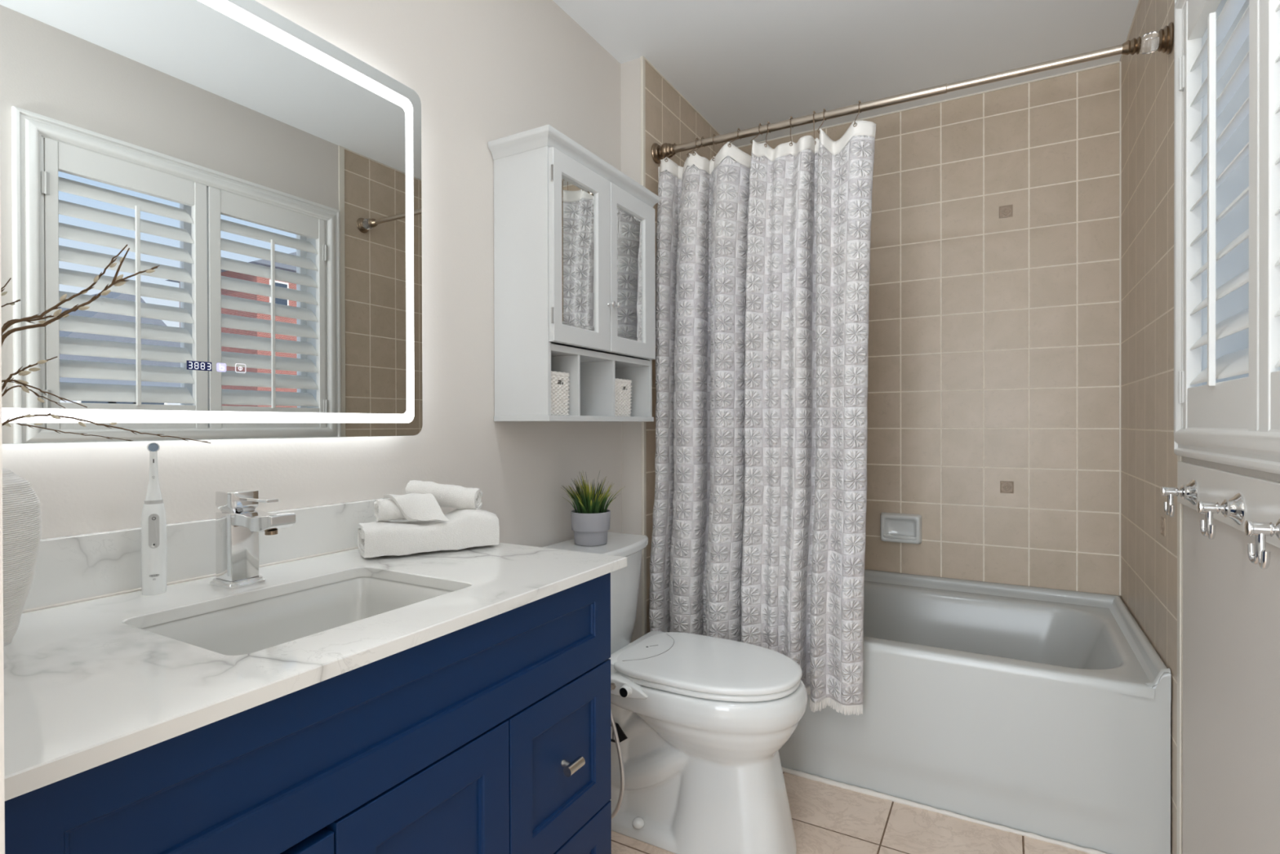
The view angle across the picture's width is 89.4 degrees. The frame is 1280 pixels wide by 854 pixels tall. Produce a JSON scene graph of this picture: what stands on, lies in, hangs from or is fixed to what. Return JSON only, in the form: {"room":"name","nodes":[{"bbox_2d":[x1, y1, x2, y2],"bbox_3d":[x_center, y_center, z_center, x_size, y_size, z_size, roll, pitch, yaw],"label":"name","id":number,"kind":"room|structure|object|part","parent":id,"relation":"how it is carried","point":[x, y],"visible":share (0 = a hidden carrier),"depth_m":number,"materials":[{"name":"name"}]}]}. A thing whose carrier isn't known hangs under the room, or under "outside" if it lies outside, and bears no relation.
{"room":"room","nodes":[
{"label":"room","id":0,"kind":"room"},
{"bbox_2d":[0,195,4,853],"bbox_3d":[-0.324,-0.090,0.286,1.570,2.420,0.120,0,0,29],"label":"wall","id":1,"kind":"structure","parent":0,"point":[2,673],"depth_m":0.39,"materials":[{"name":"white paint"}]},
{"bbox_2d":[2,0,622,546],"bbox_3d":[-0.596,-0.095,1.504,0.100,2.420,1.976,0,0,29],"label":"wall","id":2,"kind":"structure","parent":0,"point":[481,72],"depth_m":1.61,"materials":[{"name":"white paint"}]},
{"bbox_2d":[0,0,422,444],"bbox_3d":[-0.735,-0.371,1.115,0.038,0.786,0.884,0,0,29],"label":"mirror","id":3,"kind":"object","parent":2,"relation":"attached to","point":[269,173],"visible":1,"depth_m":1.09,"materials":[{"name":"white mirror"}]},
{"bbox_2d":[23,497,410,609],"bbox_3d":[-0.739,0.208,1.130,0.017,0.097,0.936,0,0,29],"label":"backsplash","id":4,"kind":"structure","parent":2,"relation":"attached to","point":[68,568],"depth_m":1.06,"materials":[{"name":"white stone"}]},
{"bbox_2d":[488,124,660,422],"bbox_3d":[-0.162,-0.391,1.945,0.220,0.750,0.608,0,0,29],"label":"upper cabinet","id":5,"kind":"object","parent":2,"relation":"attached to","point":[575,234],"visible":0.99,"depth_m":1.75,"materials":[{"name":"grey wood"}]},
{"bbox_3d":[-0.313,-0.379,1.716,0.182,0.696,0.014,0,0,29],"label":"panel","id":6,"kind":"part","parent":5,"relation":"part of","materials":[{"name":"grey wood"}]},
{"bbox_2d":[551,370,569,415],"bbox_3d":[-0.269,-0.090,1.767,0.125,0.118,0.118,0,0,29],"label":"wicker basket","id":7,"kind":"object","parent":5,"relation":"on","point":[560,384],"visible":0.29,"depth_m":1.75,"materials":[{"name":"white wicker"}]},
{"bbox_3d":[-0.175,-0.024,1.955,0.188,0.016,0.570,0,0,29],"label":"board","id":8,"kind":"part","parent":5,"relation":"part of","materials":[{"name":"grey wood"}]},
{"bbox_3d":[-0.170,-0.745,1.948,0.204,0.042,0.608,0,0,29],"label":"crown moulding","id":9,"kind":"part","parent":5,"relation":"part of","materials":[{"name":"grey wood"}]},
{"bbox_3d":[-0.255,-0.380,1.998,0.006,0.696,0.536,0,0,29],"label":"panel","id":10,"kind":"part","parent":5,"relation":"part of","materials":[{"name":"grey wood"}]},
{"bbox_3d":[-0.168,-0.467,1.770,0.002,0.394,0.168,0,0,29],"label":"mirror panel","id":11,"kind":"part","parent":5,"relation":"part of","materials":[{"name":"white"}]},
{"bbox_3d":[-0.161,-0.470,1.784,0.016,0.498,0.276,0,0,29],"label":"door","id":12,"kind":"part","parent":5,"relation":"part of","materials":[{"name":"grey wood"}]},
{"bbox_2d":[551,343,649,368],"bbox_3d":[-0.176,-0.209,1.954,0.175,0.018,0.536,0,0,29],"label":"shelf","id":13,"kind":"object","parent":5,"relation":"attached to","point":[587,358],"depth_m":1.92,"materials":[{"name":"grey wood"}]},
{"bbox_3d":[-0.083,-0.358,1.883,0.022,0.017,0.017,0,0,29],"label":"knob","id":14,"kind":"part","parent":5,"relation":"part of","materials":[{"name":"silver metal"}]},
{"bbox_3d":[-0.068,-0.358,1.909,0.022,0.017,0.017,0,0,29],"label":"knob","id":15,"kind":"part","parent":5,"relation":"part of","materials":[{"name":"silver metal"}]},
{"bbox_2d":[614,377,631,416],"bbox_3d":[-0.102,-0.092,2.064,0.125,0.118,0.118,0,0,29],"label":"wicker basket","id":16,"kind":"object","parent":5,"relation":"on","point":[623,389],"visible":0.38,"depth_m":2.03,"materials":[{"name":"white wicker"}]},
{"bbox_3d":[-0.043,-0.382,2.194,0.182,0.696,0.014,0,0,29],"label":"panel","id":17,"kind":"part","parent":5,"relation":"part of","materials":[{"name":"grey wood"}]},
{"bbox_3d":[-0.032,-0.469,2.011,0.002,0.394,0.169,0,0,29],"label":"mirror panel","id":18,"kind":"part","parent":5,"relation":"part of","materials":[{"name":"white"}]},
{"bbox_3d":[-0.024,-0.472,2.027,0.016,0.498,0.277,0,0,29],"label":"door","id":19,"kind":"part","parent":5,"relation":"part of","materials":[{"name":"grey wood"}]},
{"bbox_2d":[570,509,610,546],"bbox_3d":[-0.150,0.304,1.969,0.120,0.098,0.120,0,0,29],"label":"pot","id":20,"kind":"object","parent":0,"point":[590,527],"depth_m":1.92,"materials":[{"name":"grey ceramic"}]},
{"bbox_2d":[620,57,641,643],"bbox_3d":[-0.060,-0.100,2.365,0.186,2.420,0.050,0,0,29],"label":"wall","id":21,"kind":"structure","parent":0,"point":[630,71],"depth_m":2.32,"materials":[{"name":"white paint"}]},
{"bbox_2d":[644,60,726,633],"bbox_3d":[0.187,-0.102,2.705,0.100,2.420,0.860,0,0,29],"label":"wall","id":22,"kind":"structure","parent":0,"point":[668,118],"depth_m":2.38,"materials":[{"name":"beige tile"}]},
{"bbox_2d":[640,56,646,636],"bbox_3d":[0.013,-0.100,2.299,0.011,2.420,0.018,0,0,29],"label":"trim","id":23,"kind":"structure","parent":22,"relation":"attached to","point":[642,58],"depth_m":2.29,"materials":[{"name":"beige tile"}]},
{"bbox_2d":[552,0,1138,146],"bbox_3d":[-0.035,-1.328,0.701,2.250,0.050,5.000,0,0,29],"label":"ceiling","id":24,"kind":"structure","parent":0,"point":[743,64],"depth_m":2.22,"materials":[{"name":"white paint"}]},
{"bbox_2d":[611,772,1088,853],"bbox_3d":[-0.119,1.142,0.705,2.100,0.050,4.900,0,0,29],"label":"floor","id":25,"kind":"structure","parent":0,"point":[827,819],"depth_m":1.78,"materials":[{"name":"tile"}]},
{"bbox_2d":[4,572,611,853],"bbox_3d":[-0.504,0.697,0.986,0.567,0.840,0.910,0,0,29],"label":"vanity cabinet","id":26,"kind":"object","parent":25,"relation":"on","point":[492,735],"visible":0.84,"depth_m":0.82,"materials":[{"name":"blue paint"}]},
{"bbox_3d":[-0.433,0.731,0.605,0.018,0.538,0.316,0,0,29],"label":"door","id":27,"kind":"part","parent":26,"relation":"part of","materials":[{"name":"blue paint"}]},
{"bbox_2d":[3,497,626,800],"bbox_3d":[-0.501,0.217,0.997,0.562,0.115,0.938,0,0,29],"label":"countertop","id":28,"kind":"structure","parent":26,"relation":"on","point":[86,687],"depth_m":0.84,"materials":[{"name":"white stone"}]},
{"bbox_2d":[2,467,41,646],"bbox_3d":[-0.796,0.151,0.751,0.150,0.216,0.150,0,0,29],"label":"vase","id":29,"kind":"object","parent":28,"relation":"on","point":[21,513],"visible":0.98,"depth_m":0.76,"materials":[{"name":"white ceramic"}]},
{"bbox_2d":[1,355,57,391],"bbox_3d":[-0.757,0.006,0.779,0.086,0.186,0.015,0,0,-27],"label":"branch","id":30,"kind":"object","parent":29,"relation":"in","point":[21,372],"visible":0.99,"depth_m":0.79,"materials":[{"name":"brown plant"}]},
{"bbox_2d":[1,385,65,408],"bbox_3d":[-0.756,0.024,0.781,0.095,0.150,0.022,0,0,-40],"label":"branch","id":31,"kind":"object","parent":29,"relation":"in","point":[6,390],"visible":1,"depth_m":0.79,"materials":[{"name":"brown plant"}]},
{"bbox_2d":[1,308,78,328],"bbox_3d":[-0.754,-0.026,0.788,0.112,0.250,0.011,0,0,-32],"label":"branch","id":32,"kind":"object","parent":29,"relation":"in","point":[66,315],"visible":0.67,"depth_m":0.80,"materials":[{"name":"brown plant"}]},
{"bbox_2d":[1,379,87,407],"bbox_3d":[-0.747,0.021,0.783,0.125,0.156,0.017,0,0,-24],"label":"branch","id":33,"kind":"object","parent":29,"relation":"in","point":[24,383],"visible":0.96,"depth_m":0.78,"materials":[{"name":"brown plant"}]},
{"bbox_2d":[1,244,127,335],"bbox_3d":[-0.723,-0.068,0.791,0.156,0.332,0.015,0,0,-31],"label":"branch","id":34,"kind":"object","parent":29,"relation":"in","point":[111,264],"visible":0.99,"depth_m":0.80,"materials":[{"name":"brown plant"}]},
{"bbox_2d":[1,248,159,345],"bbox_3d":[-0.703,-0.063,0.782,0.199,0.323,0.025,0,0,-25],"label":"branch","id":35,"kind":"object","parent":29,"relation":"in","point":[117,281],"visible":0.99,"depth_m":0.79,"materials":[{"name":"brown plant"}]},
{"bbox_2d":[1,412,210,443],"bbox_3d":[-0.718,0.040,0.858,0.023,0.118,0.281,0,0,32],"label":"branch","id":36,"kind":"object","parent":29,"relation":"in","point":[55,416],"visible":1,"depth_m":0.84,"materials":[{"name":"brown plant"}]},
{"bbox_2d":[141,442,167,595],"bbox_3d":[-0.754,0.141,1.004,0.032,0.234,0.032,0,0,10],"label":"electric toothbrush","id":37,"kind":"object","parent":28,"relation":"on","point":[153,519],"visible":1,"depth_m":0.99,"materials":[{"name":"white plastic"}]},
{"bbox_3d":[-0.745,0.160,0.992,0.014,0.053,0.003,0,0,-37],"label":"button panel","id":38,"kind":"part","parent":37,"relation":"part of","materials":[{"name":"grey plastic"}]},
{"bbox_3d":[-0.754,0.188,1.004,0.032,0.139,0.032,0,0,29],"label":"handle","id":39,"kind":"part","parent":37,"relation":"part of","materials":[{"name":"white plastic"}]},
{"bbox_2d":[209,488,295,589],"bbox_3d":[-0.619,0.181,1.039,0.158,0.152,0.058,0,0,29],"label":"faucet","id":40,"kind":"object","parent":28,"relation":"on","point":[238,526],"visible":1,"depth_m":1.04,"materials":[{"name":"silver metal"}]},
{"bbox_3d":[-0.661,0.252,1.063,0.062,0.010,0.058,0,0,29],"label":"plate","id":41,"kind":"part","parent":40,"relation":"part of","materials":[{"name":"silver metal"}]},
{"bbox_3d":[-0.629,0.123,1.044,0.122,0.036,0.045,0,0,29],"label":"lever","id":42,"kind":"part","parent":40,"relation":"part of","materials":[{"name":"silver metal"}]},
{"bbox_3d":[-0.604,0.149,1.030,0.122,0.030,0.044,0,0,29],"label":"spout","id":43,"kind":"part","parent":40,"relation":"part of","materials":[{"name":"silver metal"}]},
{"bbox_2d":[141,576,453,655],"bbox_3d":[-0.481,0.344,0.959,0.300,0.139,0.400,0,0,29],"label":"sink","id":44,"kind":"object","parent":28,"relation":"in","point":[249,628],"visible":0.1,"depth_m":1.06,"materials":[{"name":"grey ceramic"}]},
{"bbox_2d":[357,508,499,557],"bbox_3d":[-0.437,0.214,1.343,0.269,0.080,0.113,0,0,-32],"label":"folded towel","id":45,"kind":"object","parent":28,"relation":"on","point":[468,527],"visible":1,"depth_m":1.30,"materials":[{"name":"white fabric"}]},
{"bbox_2d":[373,493,448,520],"bbox_3d":[-0.466,0.163,1.331,0.154,0.054,0.076,0,0,-8],"label":"rolled washcloth","id":46,"kind":"object","parent":45,"relation":"on","point":[411,506],"visible":1,"depth_m":1.31,"materials":[{"name":"white fabric"}]},
{"bbox_2d":[405,480,482,509],"bbox_3d":[-0.423,0.147,1.398,0.165,0.064,0.053,0,0,9],"label":"rolled washcloth","id":47,"kind":"object","parent":45,"relation":"on","point":[459,497],"visible":0.79,"depth_m":1.38,"materials":[{"name":"white fabric"}]},
{"bbox_3d":[-0.281,0.726,0.874,0.018,0.546,0.295,0,0,29],"label":"door","id":48,"kind":"part","parent":26,"relation":"part of","materials":[{"name":"blue paint"}]},
{"bbox_3d":[-0.136,0.587,1.131,0.018,0.272,0.292,0,0,29],"label":"drawer","id":49,"kind":"part","parent":26,"relation":"part of","materials":[{"name":"blue paint"}]},
{"bbox_3d":[-0.120,0.586,1.122,0.032,0.017,0.042,0,0,29],"label":"knob","id":50,"kind":"part","parent":26,"relation":"part of","materials":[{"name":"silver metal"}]},
{"bbox_3d":[-0.135,0.861,1.133,0.018,0.272,0.292,0,0,29],"label":"drawer","id":51,"kind":"part","parent":26,"relation":"part of","materials":[{"name":"blue paint"}]},
{"bbox_2d":[542,532,807,853],"bbox_3d":[0.085,0.733,1.813,0.758,0.757,0.470,0,0,29],"label":"toilet","id":52,"kind":"object","parent":25,"relation":"on","point":[700,724],"visible":0.74,"depth_m":1.65,"materials":[{"name":"white ceramic"}]},
{"bbox_2d":[562,471,623,546],"bbox_3d":[-0.146,0.242,1.970,0.193,0.222,0.184,0,0,29],"label":"potted grass","id":53,"kind":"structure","parent":52,"relation":"on","point":[590,522],"depth_m":1.93,"materials":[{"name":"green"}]},
{"bbox_3d":[-0.148,0.371,1.942,0.226,0.033,0.470,0,0,29],"label":"tank lid","id":54,"kind":"part","parent":52,"relation":"part of","materials":[{"name":"white ceramic"}]},
{"bbox_2d":[610,726,614,739],"bbox_3d":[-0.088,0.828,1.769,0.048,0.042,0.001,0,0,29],"label":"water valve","id":55,"kind":"object","parent":52,"relation":"attached to","point":[612,737],"depth_m":1.76,"materials":[{"name":"silver plastic"}]},
{"bbox_3d":[-0.157,0.547,1.948,0.205,0.319,0.443,0,0,29],"label":"tank","id":56,"kind":"part","parent":52,"relation":"part of","materials":[{"name":"white ceramic"}]},
{"bbox_3d":[-0.029,0.676,1.690,0.139,0.046,0.054,0,0,29],"label":"control panel","id":57,"kind":"part","parent":52,"relation":"part of","materials":[{"name":"white plastic"}]},
{"bbox_3d":[0.190,0.637,1.753,0.488,0.019,0.362,0,0,29],"label":"seat lid","id":58,"kind":"part","parent":52,"relation":"part of","materials":[{"name":"white plastic"}]},
{"bbox_3d":[0.091,0.889,1.810,0.745,0.446,0.373,0,0,29],"label":"bowl","id":59,"kind":"part","parent":52,"relation":"part of","materials":[{"name":"white ceramic"}]},
{"bbox_2d":[778,568,1171,853],"bbox_3d":[0.882,0.856,2.330,1.472,0.504,0.832,0,0,29],"label":"bathtub","id":60,"kind":"object","parent":25,"relation":"on","point":[1044,712],"visible":0.55,"depth_m":1.85,"materials":[{"name":"grey ceramic"}]},
{"bbox_2d":[862,580,1155,698],"bbox_3d":[0.875,0.834,2.317,1.412,0.368,0.802,0,0,29],"label":"basin","id":61,"kind":"object","parent":60,"relation":"in","point":[922,640],"depth_m":2.22,"materials":[{"name":"grey ceramic"}]},
{"bbox_2d":[651,22,1173,164],"bbox_3d":[0.693,-0.988,1.996,1.479,0.102,0.072,0,0,31],"label":"shower rod","id":62,"kind":"object","parent":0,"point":[1162,41],"visible":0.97,"depth_m":1.87,"materials":[{"name":"silver metal"}]},
{"bbox_2d":[728,128,741,145],"bbox_3d":[0.319,-0.970,2.170,0.006,0.092,0.118,0,0,28],"label":"curtain hook","id":63,"kind":"object","parent":62,"relation":"hanging from","point":[738,128],"visible":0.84,"depth_m":2.19,"materials":[{"name":"silver metal"}]},
{"bbox_2d":[750,123,762,142],"bbox_3d":[0.387,-0.968,2.141,0.007,0.092,0.098,0,0,33],"label":"curtain hook","id":64,"kind":"object","parent":62,"relation":"hanging from","point":[759,123],"visible":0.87,"depth_m":2.15,"materials":[{"name":"silver metal"}]},
{"bbox_2d":[648,120,875,715],"bbox_3d":[0.350,-0.051,2.096,0.761,1.795,0.215,0,0,33],"label":"shower curtain","id":65,"kind":"object","parent":62,"relation":"hanging from","point":[762,260],"visible":0.89,"depth_m":2.05,"materials":[{"name":"fabric"}]},
{"bbox_2d":[765,121,770,145],"bbox_3d":[0.423,-0.967,2.141,0.007,0.093,0.062,0,0,24],"label":"curtain hook","id":66,"kind":"object","parent":62,"relation":"hanging from","point":[767,122],"visible":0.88,"depth_m":2.14,"materials":[{"name":"silver metal"}]},
{"bbox_2d":[789,115,793,144],"bbox_3d":[0.495,-0.965,2.113,0.008,0.095,0.035,0,0,23],"label":"curtain hook","id":67,"kind":"object","parent":62,"relation":"hanging from","point":[791,116],"visible":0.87,"depth_m":2.10,"materials":[{"name":"silver metal"}]},
{"bbox_2d":[813,111,816,138],"bbox_3d":[0.560,-0.960,2.075,0.006,0.102,0.035,0,0,29],"label":"curtain hook","id":68,"kind":"object","parent":62,"relation":"hanging from","point":[814,112],"visible":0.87,"depth_m":2.07,"materials":[{"name":"silver metal"}]},
{"bbox_2d":[817,108,826,132],"bbox_3d":[0.575,-0.962,2.039,0.007,0.096,0.082,0,0,33],"label":"curtain hook","id":69,"kind":"object","parent":62,"relation":"hanging from","point":[824,108],"visible":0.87,"depth_m":2.04,"materials":[{"name":"silver metal"}]},
{"bbox_2d":[853,100,861,124],"bbox_3d":[0.665,-0.957,1.976,0.006,0.102,0.098,0,0,29],"label":"curtain hook","id":70,"kind":"object","parent":62,"relation":"hanging from","point":[859,100],"visible":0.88,"depth_m":1.99,"materials":[{"name":"silver metal"}]},
{"bbox_2d":[737,62,1120,596],"bbox_3d":[1.109,-0.105,2.733,1.678,2.420,0.104,0,0,29],"label":"wall","id":71,"kind":"structure","parent":0,"point":[993,404],"depth_m":2.51,"materials":[{"name":"beige tile"}]},
{"bbox_2d":[643,0,1140,147],"bbox_3d":[0.859,-1.309,2.289,1.478,0.006,0.912,0,0,29],"label":"trim","id":72,"kind":"structure","parent":71,"relation":"attached to","point":[1139,2],"depth_m":2.55,"materials":[{"name":"beige tile"}]},
{"bbox_2d":[880,511,921,543],"bbox_3d":[1.077,0.420,2.677,0.161,0.121,0.038,0,0,29],"label":"soap dish","id":73,"kind":"object","parent":71,"relation":"attached to","point":[894,526],"visible":1,"depth_m":2.67,"materials":[{"name":"white ceramic"}]},
{"bbox_2d":[1119,62,1120,595],"bbox_3d":[1.084,-0.354,2.688,1.478,1.920,0.006,0,0,29],"label":"trim","id":74,"kind":"structure","parent":71,"relation":"attached to","point":[1120,62],"depth_m":2.32,"materials":[{"name":"beige tile"}]},
{"bbox_2d":[782,766,1106,853],"bbox_3d":[0.677,1.107,1.967,1.478,0.020,0.021,0,0,29],"label":"trim","id":75,"kind":"structure","parent":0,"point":[865,791],"depth_m":1.87,"materials":[{"name":"white"}]},
{"bbox_2d":[1120,0,1279,853],"bbox_3d":[0.694,-0.093,0.284,0.214,2.420,4.578,0,0,29],"label":"wall","id":76,"kind":"structure","parent":0,"point":[1148,460],"depth_m":1.59,"materials":[{"name":"beige paint"}]},
{"bbox_2d":[1177,455,1182,853],"bbox_3d":[1.272,-0.100,1.524,0.006,2.420,0.030,0,0,29],"label":"trim","id":77,"kind":"structure","parent":76,"relation":"attached to","point":[1180,506],"depth_m":1.52,"materials":[{"name":"beige tile"}]},
{"bbox_2d":[1173,0,1279,474],"bbox_3d":[1.043,-0.467,0.981,0.181,1.072,1.138,0,0,29],"label":"window","id":78,"kind":"structure","parent":76,"relation":"in","point":[1240,447],"depth_m":1.41,"materials":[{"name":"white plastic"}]},
{"bbox_2d":[1178,0,1259,431],"bbox_3d":[1.120,-0.461,1.222,0.073,0.946,0.501,0,0,29],"label":"window shutter","id":79,"kind":"object","parent":78,"relation":"attached to","point":[1232,403],"visible":0.76,"depth_m":1.24,"materials":[{"name":"white paint"}]},
{"bbox_3d":[1.108,-0.890,1.230,0.026,0.089,0.418,0,0,29],"label":"rail","id":80,"kind":"part","parent":79,"relation":"part of","materials":[{"name":"white paint"}]},
{"bbox_3d":[1.093,-0.433,1.237,0.011,0.710,0.013,0,0,29],"label":"tilt rod","id":81,"kind":"part","parent":79,"relation":"part of","materials":[{"name":"white paint"}]},
{"bbox_3d":[1.110,-0.036,1.233,0.026,0.096,0.418,0,0,29],"label":"rail","id":82,"kind":"part","parent":79,"relation":"part of","materials":[{"name":"white paint"}]},
{"bbox_2d":[1258,0,1279,431],"bbox_3d":[0.873,-0.459,0.783,0.073,0.946,0.495,0,0,29],"label":"window shutter","id":83,"kind":"object","parent":78,"relation":"attached to","point":[1269,10],"visible":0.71,"depth_m":0.98,"materials":[{"name":"white paint"}]},
{"bbox_3d":[0.862,-0.034,0.792,0.026,0.096,0.407,0,0,29],"label":"rail","id":84,"kind":"part","parent":83,"relation":"part of","materials":[{"name":"white paint"}]},
{"bbox_2d":[1177,461,1279,548],"bbox_3d":[0.873,0.132,0.821,0.011,0.096,1.586,0,0,29],"label":"board","id":85,"kind":"object","parent":76,"relation":"attached to","point":[1261,496],"visible":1,"depth_m":1.14,"materials":[{"name":"white wood"}]},
{"bbox_2d":[1160,479,1198,516],"bbox_3d":[1.153,0.152,1.388,0.057,0.081,0.069,0,0,29],"label":"robe hook","id":86,"kind":"object","parent":85,"relation":"attached to","point":[1189,491],"visible":1,"depth_m":1.38,"materials":[{"name":"silver metal"}]},
{"bbox_3d":[1.146,0.139,1.393,0.039,0.024,0.024,0,0,29],"label":"arm","id":87,"kind":"part","parent":86,"relation":"part of","materials":[{"name":"silver metal"}]},
{"bbox_2d":[1196,493,1245,539],"bbox_3d":[1.004,0.153,1.123,0.057,0.081,0.069,0,0,29],"label":"robe hook","id":88,"kind":"object","parent":85,"relation":"attached to","point":[1234,508],"visible":1,"depth_m":1.11,"materials":[{"name":"silver metal"}]},
{"bbox_3d":[0.996,0.141,1.127,0.039,0.024,0.024,0,0,29],"label":"arm","id":89,"kind":"part","parent":88,"relation":"part of","materials":[{"name":"silver metal"}]},
{"bbox_2d":[1244,519,1279,568],"bbox_3d":[0.876,0.155,0.896,0.057,0.081,0.069,0,0,29],"label":"robe hook","id":90,"kind":"object","parent":85,"relation":"attached to","point":[1257,553],"visible":1,"depth_m":0.90,"materials":[{"name":"silver metal"}]},
{"bbox_3d":[0.868,0.142,0.900,0.039,0.024,0.024,0,0,29],"label":"arm","id":91,"kind":"part","parent":90,"relation":"part of","materials":[{"name":"silver metal"}]}
]}

